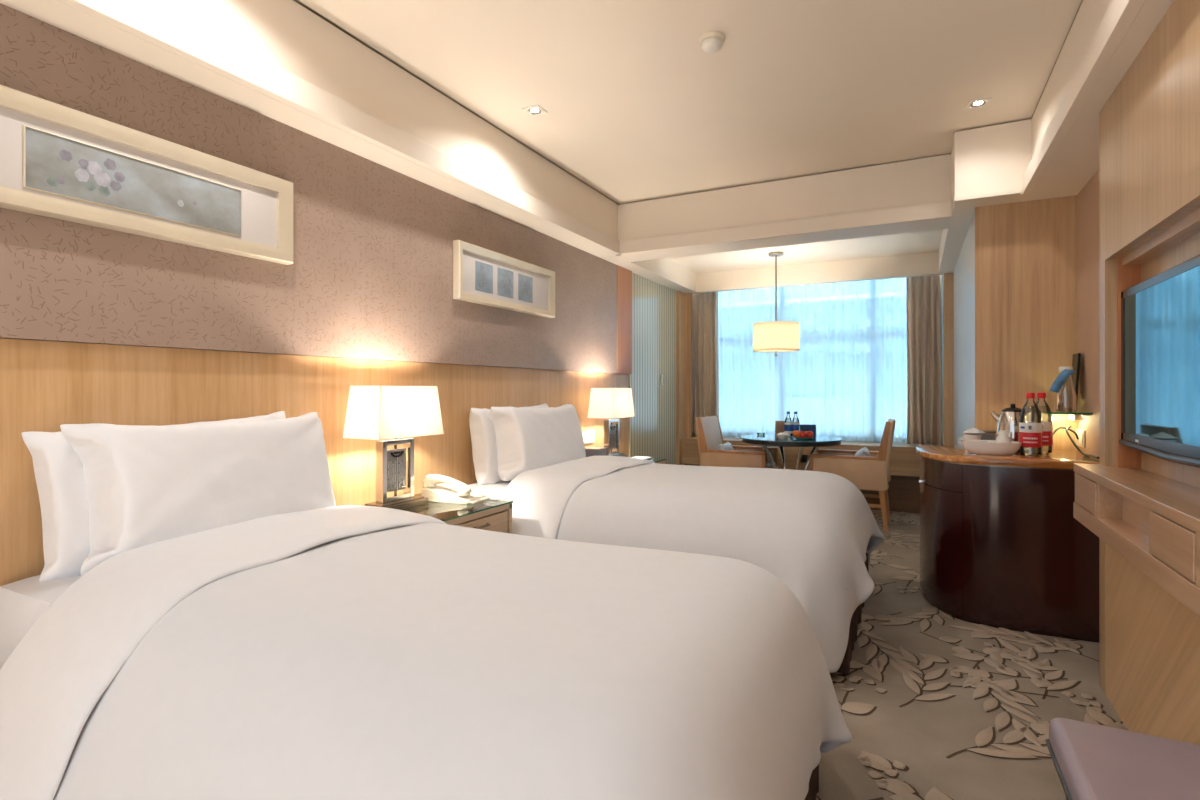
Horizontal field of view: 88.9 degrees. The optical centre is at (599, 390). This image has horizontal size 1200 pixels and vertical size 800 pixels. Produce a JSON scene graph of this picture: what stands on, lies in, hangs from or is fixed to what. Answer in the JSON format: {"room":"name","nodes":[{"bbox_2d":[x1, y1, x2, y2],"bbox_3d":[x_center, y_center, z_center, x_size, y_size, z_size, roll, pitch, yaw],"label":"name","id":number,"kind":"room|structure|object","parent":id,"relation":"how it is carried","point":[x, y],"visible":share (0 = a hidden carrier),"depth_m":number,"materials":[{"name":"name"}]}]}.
{"room":"hotel room","nodes":[
{"label":"hotel room","id":0,"kind":"room"},
{"bbox_2d":[0,3,616,373],"bbox_3d":[-0.805,0.020,3.448,0.220,2.160,7.800,0,0,27],"label":"wall","id":1,"kind":"structure","parent":0,"point":[370,275],"depth_m":2.37,"materials":[{"name":"brown paper"}]},
{"bbox_2d":[0,85,292,264],"bbox_3d":[-1.430,-0.650,1.939,0.044,0.316,0.995,0,0,27],"label":"framed painting","id":2,"kind":"object","parent":1,"relation":"attached to","point":[57,161],"visible":1,"depth_m":1.90,"materials":[{"name":"beige wood"}]},
{"bbox_2d":[0,338,628,585],"bbox_3d":[-1.099,0.478,2.731,0.029,1.243,5.857,0,0,27],"label":"headboard","id":3,"kind":"object","parent":1,"relation":"attached to","point":[45,386],"visible":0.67,"depth_m":2.20,"materials":[{"name":"brown wood"}]},
{"bbox_2d":[582,431,593,443],"bbox_3d":[-0.096,0.354,4.638,0.014,0.089,0.176,0,0,27],"label":"light switch","id":4,"kind":"object","parent":3,"relation":"attached to","point":[588,437],"visible":0.58,"depth_m":4.64,"materials":[{"name":"white plastic"}]},
{"bbox_2d":[453,240,554,317],"bbox_3d":[-0.538,-0.645,3.676,0.044,0.310,0.975,0,0,27],"label":"framed print","id":5,"kind":"object","parent":1,"relation":"attached to","point":[483,276],"visible":1,"depth_m":3.59,"materials":[{"name":"beige wood"}]},
{"bbox_2d":[475,261,492,293],"bbox_3d":[-0.655,-0.641,3.463,0.004,0.163,0.158,0,0,27],"label":"print","id":6,"kind":"object","parent":5,"relation":"attached to","point":[483,269],"depth_m":3.46,"materials":[{"name":"grey paper"}]},
{"bbox_2d":[497,267,512,298],"bbox_3d":[-0.562,-0.641,3.643,0.004,0.163,0.158,0,0,27],"label":"print","id":7,"kind":"object","parent":5,"relation":"attached to","point":[504,274],"depth_m":3.63,"materials":[{"name":"grey paper"}]},
{"bbox_2d":[518,273,532,302],"bbox_3d":[-0.466,-0.641,3.830,0.004,0.163,0.158,0,0,27],"label":"print","id":8,"kind":"object","parent":5,"relation":"attached to","point":[525,280],"depth_m":3.83,"materials":[{"name":"grey paper"}]},
{"bbox_2d":[612,265,631,373],"bbox_3d":[0.112,-0.598,5.233,0.222,0.905,0.301,0,0,27],"label":"trim","id":9,"kind":"structure","parent":1,"relation":"attached to","point":[624,276],"depth_m":5.17,"materials":[{"name":"brown wood"}]},
{"bbox_2d":[627,273,675,464],"bbox_3d":[0.515,0.025,5.857,0.030,2.150,1.168,0,0,27],"label":"glass door","id":10,"kind":"structure","parent":1,"relation":"attached to","point":[652,430],"depth_m":5.81,"materials":[{"name":"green glass"}]},
{"bbox_2d":[676,291,691,464],"bbox_3d":[0.874,0.005,6.447,0.130,2.190,0.210,0,0,27],"label":"trim","id":11,"kind":"structure","parent":1,"relation":"attached to","point":[683,300],"depth_m":6.48,"materials":[{"name":"brown wood"}]},
{"bbox_2d":[0,0,1173,293],"bbox_3d":[0.622,-1.300,2.800,3.350,0.520,7.950,0,0,27],"label":"ceiling","id":12,"kind":"structure","parent":0,"point":[839,138],"depth_m":2.84,"materials":[{"name":"beige paint"}]},
{"bbox_2d":[522,105,547,116],"bbox_3d":[-0.334,-1.437,3.139,0.096,0.006,0.096,0,0,27],"label":"recessed light","id":13,"kind":"object","parent":12,"relation":"in","point":[534,112],"visible":1,"depth_m":3.14,"materials":[{"name":"white plastic"}]},
{"bbox_2d":[692,292,718,436],"bbox_3d":[1.131,-0.352,6.592,0.305,1.695,0.107,0,0,27],"label":"curtain","id":14,"kind":"object","parent":12,"relation":"hanging from","point":[705,346],"visible":0.75,"depth_m":6.59,"materials":[{"name":"beige fabric"}]},
{"bbox_2d":[699,31,724,52],"bbox_3d":[0.455,-1.415,2.498,0.104,0.051,0.104,0,0,27],"label":"smoke detector","id":15,"kind":"object","parent":12,"relation":"attached to","point":[711,41],"visible":1,"depth_m":2.47,"materials":[{"name":"beige plastic"}]},
{"bbox_2d":[753,252,799,356],"bbox_3d":[1.578,-0.771,5.485,0.400,0.928,0.400,0,0,27],"label":"pendant lamp","id":16,"kind":"object","parent":12,"relation":"hanging from","point":[769,336],"visible":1,"depth_m":5.33,"materials":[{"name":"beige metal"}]},
{"bbox_2d":[758,350,796,351],"bbox_3d":[1.578,-0.365,5.485,0.388,0.003,0.388,0,0,27],"label":"diffuser","id":17,"kind":"object","parent":16,"relation":"attached to","point":[758,350],"depth_m":5.50,"materials":[{"name":"white"}]},
{"bbox_2d":[718,278,906,442],"bbox_3d":[2.094,-0.362,6.198,1.933,1.715,0.054,0,0,27],"label":"sheer curtain","id":18,"kind":"object","parent":12,"relation":"hanging from","point":[847,377],"visible":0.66,"depth_m":6.13,"materials":[{"name":"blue fabric"}]},
{"bbox_2d":[906,275,942,444],"bbox_3d":[2.989,-0.352,5.639,0.298,1.695,0.106,0,0,27],"label":"curtain","id":19,"kind":"object","parent":12,"relation":"hanging from","point":[923,293],"visible":0.91,"depth_m":5.64,"materials":[{"name":"beige fabric"}]},
{"bbox_2d":[965,98,991,108],"bbox_3d":[1.890,-1.437,3.060,0.096,0.006,0.096,0,0,16],"label":"recessed light","id":20,"kind":"object","parent":12,"relation":"in","point":[980,103],"visible":1,"depth_m":3.06,"materials":[{"name":"white plastic"}]},
{"bbox_2d":[685,464,919,512],"bbox_3d":[2.111,-0.070,6.195,2.900,2.340,0.550,0,0,27],"label":"wall","id":21,"kind":"structure","parent":0,"point":[903,491],"depth_m":5.56,"materials":[{"name":"brown wood"}]},
{"bbox_2d":[681,436,922,476],"bbox_3d":[2.072,0.629,6.082,2.475,0.262,0.525,0,0,27],"label":"window sill","id":22,"kind":"structure","parent":21,"relation":"attached to","point":[905,461],"depth_m":5.79,"materials":[{"name":"brown wood"}]},
{"bbox_2d":[797,455,807,461],"bbox_3d":[1.933,0.645,5.849,0.100,0.070,0.012,0,0,27],"label":"wall socket","id":23,"kind":"object","parent":22,"relation":"attached to","point":[804,458],"visible":0.6,"depth_m":5.83,"materials":[{"name":"black plastic"}]},
{"bbox_2d":[942,275,942,382],"bbox_3d":[2.170,-0.370,6.277,2.370,1.740,0.050,0,0,27],"label":"window","id":24,"kind":"structure","parent":21,"relation":"in","point":[942,275],"depth_m":5.72,"materials":[{"name":"glass"}]},
{"bbox_2d":[816,510,1128,799],"bbox_3d":[0.866,1.137,2.674,4.100,0.086,7.950,0,0,27],"label":"floor","id":25,"kind":"structure","parent":0,"point":[934,704],"depth_m":2.18,"materials":[{"name":"carpet"}]},
{"bbox_2d":[0,575,818,799],"bbox_3d":[-0.517,0.796,1.648,1.985,0.583,1.060,0,0,27],"label":"bed","id":26,"kind":"object","parent":25,"relation":"on","point":[22,602],"visible":0.02,"depth_m":1.57,"materials":[{"name":"white fabric"}]},
{"bbox_2d":[22,411,285,580],"bbox_3d":[-1.345,0.302,1.976,0.198,0.450,0.784,0,0,24],"label":"pillow","id":27,"kind":"object","parent":26,"relation":"on","point":[58,469],"visible":0.19,"depth_m":1.66,"materials":[{"name":"fabric"}]},
{"bbox_2d":[60,412,335,575],"bbox_3d":[-1.207,0.289,1.957,0.304,0.419,0.802,0,0,26],"label":"pillow","id":28,"kind":"object","parent":26,"relation":"on","point":[146,485],"visible":0.76,"depth_m":1.76,"materials":[{"name":"fabric"}]},
{"bbox_2d":[0,505,852,799],"bbox_3d":[-0.326,0.694,1.550,1.736,0.616,1.537,0,0,27],"label":"duvet","id":29,"kind":"object","parent":26,"relation":"on","point":[345,652],"visible":0.99,"depth_m":1.18,"materials":[{"name":"white fabric"}]},
{"bbox_2d":[402,493,512,533],"bbox_3d":[-0.745,0.806,2.768,0.559,0.587,0.474,0,0,27],"label":"nightstand","id":30,"kind":"object","parent":25,"relation":"on","point":[491,515],"visible":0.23,"depth_m":2.71,"materials":[{"name":"brown wood"}]},
{"bbox_2d":[343,386,443,509],"bbox_3d":[-0.900,0.245,2.693,0.210,0.535,0.384,0,0,27],"label":"table lamp","id":31,"kind":"object","parent":30,"relation":"on","point":[380,413],"visible":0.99,"depth_m":2.62,"materials":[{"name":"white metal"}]},
{"bbox_2d":[421,474,489,503],"bbox_3d":[-0.686,0.452,2.869,0.284,0.123,0.203,0,0,20],"label":"telephone","id":32,"kind":"object","parent":30,"relation":"on","point":[452,490],"visible":0.98,"depth_m":2.83,"materials":[{"name":"beige plastic"}]},
{"bbox_2d":[649,458,665,463],"bbox_3d":[0.160,0.806,4.532,0.559,0.587,0.474,0,0,27],"label":"nightstand","id":33,"kind":"object","parent":25,"relation":"on","point":[656,460],"visible":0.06,"depth_m":4.57,"materials":[{"name":"brown wood"}]},
{"bbox_2d":[585,447,605,456],"bbox_3d":[-0.041,0.463,4.433,0.132,0.100,0.122,0,0,27],"label":"tissue box","id":34,"kind":"object","parent":33,"relation":"on","point":[590,451],"visible":0.62,"depth_m":4.39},
{"bbox_2d":[587,388,634,456],"bbox_3d":[0.088,0.245,4.619,0.210,0.535,0.384,0,0,27],"label":"table lamp","id":35,"kind":"object","parent":33,"relation":"on","point":[612,403],"visible":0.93,"depth_m":4.53,"materials":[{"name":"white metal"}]},
{"bbox_2d":[632,456,652,459],"bbox_3d":[0.289,0.506,4.572,0.140,0.014,0.240,0,0,27],"label":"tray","id":36,"kind":"object","parent":33,"relation":"on","point":[639,457],"visible":0.53,"depth_m":4.59,"materials":[{"name":"white metal"}]},
{"bbox_2d":[468,480,868,673],"bbox_3d":[0.345,0.796,3.329,1.985,0.583,1.200,0,0,27],"label":"bed","id":37,"kind":"object","parent":25,"relation":"on","point":[495,491],"visible":0.06,"depth_m":2.87,"materials":[{"name":"white fabric"}]},
{"bbox_2d":[469,403,548,484],"bbox_3d":[-0.498,0.298,3.627,0.202,0.436,0.761,0,0,24],"label":"pillow","id":38,"kind":"object","parent":37,"relation":"on","point":[482,430],"visible":0.33,"depth_m":3.32,"materials":[{"name":"fabric"}]},
{"bbox_2d":[489,404,585,480],"bbox_3d":[-0.353,0.289,3.620,0.313,0.408,0.816,0,0,30],"label":"pillow","id":39,"kind":"object","parent":37,"relation":"on","point":[532,438],"visible":0.82,"depth_m":3.37,"materials":[{"name":"fabric"}]},
{"bbox_2d":[499,456,884,672],"bbox_3d":[0.533,0.723,3.233,1.726,0.636,1.729,0,0,27],"label":"duvet","id":40,"kind":"object","parent":37,"relation":"on","point":[814,531],"visible":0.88,"depth_m":2.70,"materials":[{"name":"white fabric"}]},
{"bbox_2d":[695,415,777,468],"bbox_3d":[1.234,0.667,5.515,0.619,0.865,0.550,0,0,27],"label":"armchair","id":41,"kind":"object","parent":25,"relation":"on","point":[709,433],"visible":0.45,"depth_m":5.38,"materials":[{"name":"beige leather"}]},
{"bbox_2d":[717,442,733,449],"bbox_3d":[1.132,0.545,5.488,0.129,0.161,0.289,0,0,27],"label":"cushion","id":42,"kind":"object","parent":41,"relation":"on","point":[727,446],"visible":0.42,"depth_m":5.40,"materials":[{"name":"white fabric"}]},
{"bbox_2d":[767,460,774,468],"bbox_3d":[1.285,0.674,5.489,0.495,0.088,0.418,0,0,27],"label":"seat cushion","id":43,"kind":"object","parent":41,"relation":"on","point":[768,462],"depth_m":5.37,"materials":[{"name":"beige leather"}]},
{"bbox_2d":[740,434,843,470],"bbox_3d":[1.619,0.750,5.205,0.840,0.709,0.840,0,0,27],"label":"dining table","id":44,"kind":"object","parent":25,"relation":"on","point":[765,440],"visible":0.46,"depth_m":4.99,"materials":[{"name":"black glass"}]},
{"bbox_2d":[775,421,784,434],"bbox_3d":[1.588,0.329,5.400,0.078,0.133,0.065,0,0,7],"label":"menu card","id":45,"kind":"object","parent":44,"relation":"on","point":[779,425],"visible":0.64,"depth_m":5.39,"materials":[{"name":"brown paper"}]},
{"bbox_2d":[776,432,790,438],"bbox_3d":[1.508,0.367,5.030,0.120,0.056,0.120,0,0,27],"label":"bowl","id":46,"kind":"object","parent":44,"relation":"on","point":[783,435],"visible":1,"depth_m":4.99,"materials":[{"name":"white ceramic"}]},
{"bbox_2d":[784,411,791,436],"bbox_3d":[1.625,0.286,5.280,0.064,0.218,0.064,0,0,27],"label":"water bottle","id":47,"kind":"object","parent":44,"relation":"on","point":[787,425],"visible":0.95,"depth_m":5.26,"materials":[{"name":"clear plastic"}]},
{"bbox_2d":[792,411,799,435],"bbox_3d":[1.688,0.286,5.280,0.064,0.218,0.064,0,0,27],"label":"water bottle","id":48,"kind":"object","parent":44,"relation":"on","point":[795,425],"visible":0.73,"depth_m":5.26,"materials":[{"name":"clear plastic"}]},
{"bbox_2d":[792,436,814,439],"bbox_3d":[1.673,0.386,5.030,0.184,0.018,0.184,0,0,27],"label":"fruit plate","id":49,"kind":"object","parent":44,"relation":"on","point":[792,436],"visible":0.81,"depth_m":4.98,"materials":[{"name":"teal glass"}]},
{"bbox_2d":[793,430,799,436],"bbox_3d":[1.617,0.352,5.036,0.064,0.067,0.064,0,0,27],"label":"orange","id":50,"kind":"object","parent":49,"relation":"on","point":[795,433],"visible":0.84,"depth_m":5.01,"materials":[{"name":"brown food"}]},
{"bbox_2d":[799,431,806,437],"bbox_3d":[1.657,0.354,4.999,0.060,0.063,0.060,0,0,27],"label":"apple","id":51,"kind":"object","parent":49,"relation":"on","point":[802,434],"visible":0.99,"depth_m":4.98,"materials":[{"name":"red food"}]},
{"bbox_2d":[806,431,813,437],"bbox_3d":[1.712,0.353,4.998,0.062,0.065,0.062,0,0,27],"label":"apple","id":52,"kind":"object","parent":49,"relation":"on","point":[810,434],"visible":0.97,"depth_m":4.98,"materials":[{"name":"red food"}]},
{"bbox_2d":[800,425,815,435],"bbox_3d":[1.829,0.345,5.388,0.140,0.100,0.034,0,0,1],"label":"brochure","id":53,"kind":"object","parent":44,"relation":"on","point":[812,428],"visible":0.61,"depth_m":5.38,"materials":[{"name":"blue paper"}]},
{"bbox_2d":[810,419,895,532],"bbox_3d":[2.100,0.667,5.070,0.619,0.865,0.550,0,0,27],"label":"armchair","id":54,"kind":"object","parent":25,"relation":"on","point":[872,472],"visible":0.77,"depth_m":4.80,"materials":[{"name":"beige leather"}]},
{"bbox_2d":[854,447,869,455],"bbox_3d":[2.131,0.545,4.976,0.123,0.161,0.288,0,0,29],"label":"cushion","id":55,"kind":"object","parent":54,"relation":"on","point":[864,451],"visible":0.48,"depth_m":4.88,"materials":[{"name":"white fabric"}]},
{"bbox_2d":[916,445,1098,642],"bbox_3d":[2.029,0.707,3.106,0.755,0.787,0.711,0,0,27],"label":"base cabinet","id":56,"kind":"object","parent":25,"relation":"on","point":[1002,544],"visible":0.94,"depth_m":2.81,"materials":[{"name":"brown wood"}]},
{"bbox_2d":[916,445,1098,468],"bbox_3d":[2.029,0.328,3.106,0.755,0.030,0.711,0,0,27],"label":"countertop","id":57,"kind":"structure","parent":56,"relation":"on","point":[1059,458],"depth_m":2.89,"materials":[{"name":"brown wood"}]},
{"bbox_2d":[958,434,980,444],"bbox_3d":[1.955,0.271,3.225,0.084,0.085,0.095,0,0,-25],"label":"tea cup","id":58,"kind":"object","parent":57,"relation":"on","point":[965,436],"visible":0.42,"depth_m":3.19,"materials":[{"name":"white ceramic"}]},
{"bbox_2d":[963,434,980,439],"bbox_3d":[1.957,0.271,3.220,0.084,0.085,0.084,0,0,27],"label":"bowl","id":59,"kind":"object","parent":58,"relation":"on","point":[965,436],"depth_m":3.19,"materials":[{"name":"white ceramic"}]},
{"bbox_2d":[962,428,985,434],"bbox_3d":[1.968,0.210,3.220,0.110,0.034,0.110,0,0,27],"label":"saucer","id":60,"kind":"object","parent":58,"relation":"on","point":[974,431],"visible":1,"depth_m":3.19,"materials":[{"name":"white ceramic"}]},
{"bbox_2d":[981,430,995,439],"bbox_3d":[2.103,0.265,3.360,0.104,0.096,0.074,0,0,10],"label":"caddy","id":61,"kind":"object","parent":57,"relation":"on","point":[989,435],"visible":0.34,"depth_m":3.32,"materials":[{"name":"silver metal"}]},
{"bbox_2d":[961,440,1021,454],"bbox_3d":[1.942,0.281,3.040,0.259,0.063,0.180,0,0,27],"label":"serving dish","id":62,"kind":"object","parent":57,"relation":"on","point":[990,447],"visible":0.99,"depth_m":2.98,"materials":[{"name":"white ceramic"}]},
{"bbox_2d":[995,434,1010,442],"bbox_3d":[2.005,0.257,3.045,0.072,0.088,0.072,0,0,27],"label":"tea cup","id":63,"kind":"object","parent":62,"relation":"on","point":[1001,438],"visible":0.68,"depth_m":3.02,"materials":[{"name":"white ceramic"}]},
{"bbox_2d":[997,430,1008,433],"bbox_3d":[2.005,0.204,3.045,0.052,0.018,0.052,0,0,27],"label":"tea cup","id":64,"kind":"object","parent":63,"relation":"on","point":[999,431],"visible":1,"depth_m":3.03,"materials":[{"name":"white ceramic"}]},
{"bbox_2d":[990,404,1041,451],"bbox_3d":[2.166,0.190,3.192,0.169,0.247,0.174,0,0,4],"label":"electric kettle","id":65,"kind":"object","parent":57,"relation":"on","point":[1008,419],"visible":0.59,"depth_m":3.15,"materials":[{"name":"silver metal"}]},
{"bbox_2d":[1019,393,1041,455],"bbox_3d":[2.096,0.161,2.979,0.092,0.305,0.093,0,0,27],"label":"water bottle","id":66,"kind":"object","parent":57,"relation":"on","point":[1030,433],"visible":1,"depth_m":2.96,"materials":[{"name":"clear plastic"}]},
{"bbox_2d":[1030,393,1052,453],"bbox_3d":[2.222,0.161,3.079,0.092,0.305,0.093,0,0,27],"label":"water bottle","id":67,"kind":"object","parent":57,"relation":"on","point":[1047,426],"visible":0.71,"depth_m":3.05,"materials":[{"name":"clear plastic"}]},
{"bbox_2d":[1035,427,1078,450],"bbox_3d":[2.350,0.251,3.189,0.272,0.128,0.038,0,0,-1],"label":"power cable","id":68,"kind":"object","parent":57,"relation":"on","point":[1057,429],"visible":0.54,"depth_m":3.19,"materials":[{"name":"plastic"}]},
{"bbox_2d":[1066,426,1098,458],"bbox_3d":[2.355,0.246,2.996,0.032,0.135,0.386,0,0,21],"label":"power cable","id":69,"kind":"object","parent":57,"relation":"on","point":[1068,427],"visible":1,"depth_m":3.05,"materials":[{"name":"black rubber"}]},
{"bbox_2d":[1045,718,1199,799],"bbox_3d":[0.942,0.875,0.905,0.376,0.450,0.576,0,0,27],"label":"ottoman","id":70,"kind":"object","parent":25,"relation":"on","point":[1091,761],"visible":1,"depth_m":1.08,"materials":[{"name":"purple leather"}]},
{"bbox_2d":[954,169,1098,456],"bbox_3d":[2.720,0.025,3.921,0.640,2.150,3.740,0,0,27],"label":"wall","id":71,"kind":"structure","parent":0,"point":[1088,197],"depth_m":3.18,"materials":[{"name":"beige paint"}]},
{"bbox_2d":[943,273,953,445],"bbox_3d":[3.096,-0.295,5.436,0.077,1.590,0.100,0,0,27],"label":"trim","id":72,"kind":"structure","parent":71,"relation":"attached to","point":[948,278],"depth_m":5.39,"materials":[{"name":"grey paint"}]},
{"bbox_2d":[975,195,1076,449],"bbox_3d":[2.335,0.025,3.368,0.464,2.150,0.025,0,0,27],"label":"wall panel","id":73,"kind":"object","parent":71,"relation":"attached to","point":[1026,251],"depth_m":3.36,"materials":[{"name":"brown wood"}]},
{"bbox_2d":[1040,410,1092,415],"bbox_3d":[2.377,0.114,3.143,0.180,0.018,0.326,0,0,27],"label":"glass shelf","id":74,"kind":"object","parent":71,"relation":"attached to","point":[1082,413],"visible":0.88,"depth_m":3.01,"materials":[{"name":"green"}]},
{"bbox_2d":[1049,366,1076,411],"bbox_3d":[2.341,-0.009,3.103,0.123,0.228,0.108,0,0,27],"label":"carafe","id":75,"kind":"object","parent":74,"relation":"on","point":[1065,372],"visible":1,"depth_m":3.07,"materials":[{"name":"clear glass"}]},
{"bbox_2d":[1069,353,1080,410],"bbox_3d":[2.451,-0.045,3.160,0.029,0.295,0.120,0,0,27],"label":"leather folder","id":76,"kind":"object","parent":74,"relation":"on","point":[1076,358],"visible":0.86,"depth_m":3.13,"materials":[{"name":"black leather"}]},
{"bbox_2d":[1069,414,1082,419],"bbox_3d":[2.479,0.136,3.190,0.041,0.028,0.100,0,0,27],"label":"light","id":77,"kind":"object","parent":74,"relation":"attached to","point":[1071,417],"visible":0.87,"depth_m":3.15,"materials":[{"name":"silver metal"}]},
{"bbox_2d":[1075,429,1085,447],"bbox_3d":[2.480,0.243,3.161,0.013,0.088,0.170,0,0,27],"label":"wall socket","id":78,"kind":"object","parent":71,"relation":"attached to","point":[1081,441],"visible":0.94,"depth_m":3.12,"materials":[{"name":"beige plastic"}]},
{"bbox_2d":[1099,0,1199,744],"bbox_3d":[1.218,0.025,0.659,0.334,2.150,3.485,0,0,27],"label":"wall","id":79,"kind":"structure","parent":0,"point":[1149,125],"depth_m":1.85,"materials":[{"name":"brown wood"}]},
{"bbox_2d":[1073,463,1199,616],"bbox_3d":[1.096,0.375,0.771,0.176,0.206,3.372,0,0,27],"label":"media console","id":80,"kind":"object","parent":79,"relation":"attached to","point":[1152,520],"visible":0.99,"depth_m":1.66,"materials":[{"name":"brown wood"}]},
{"bbox_2d":[1118,254,1199,467],"bbox_3d":[1.661,-0.076,1.752,0.070,0.558,0.955,0,0,27],"label":"television","id":81,"kind":"object","parent":79,"relation":"attached to","point":[1160,314],"visible":1,"depth_m":1.81,"materials":[{"name":"black plastic"}]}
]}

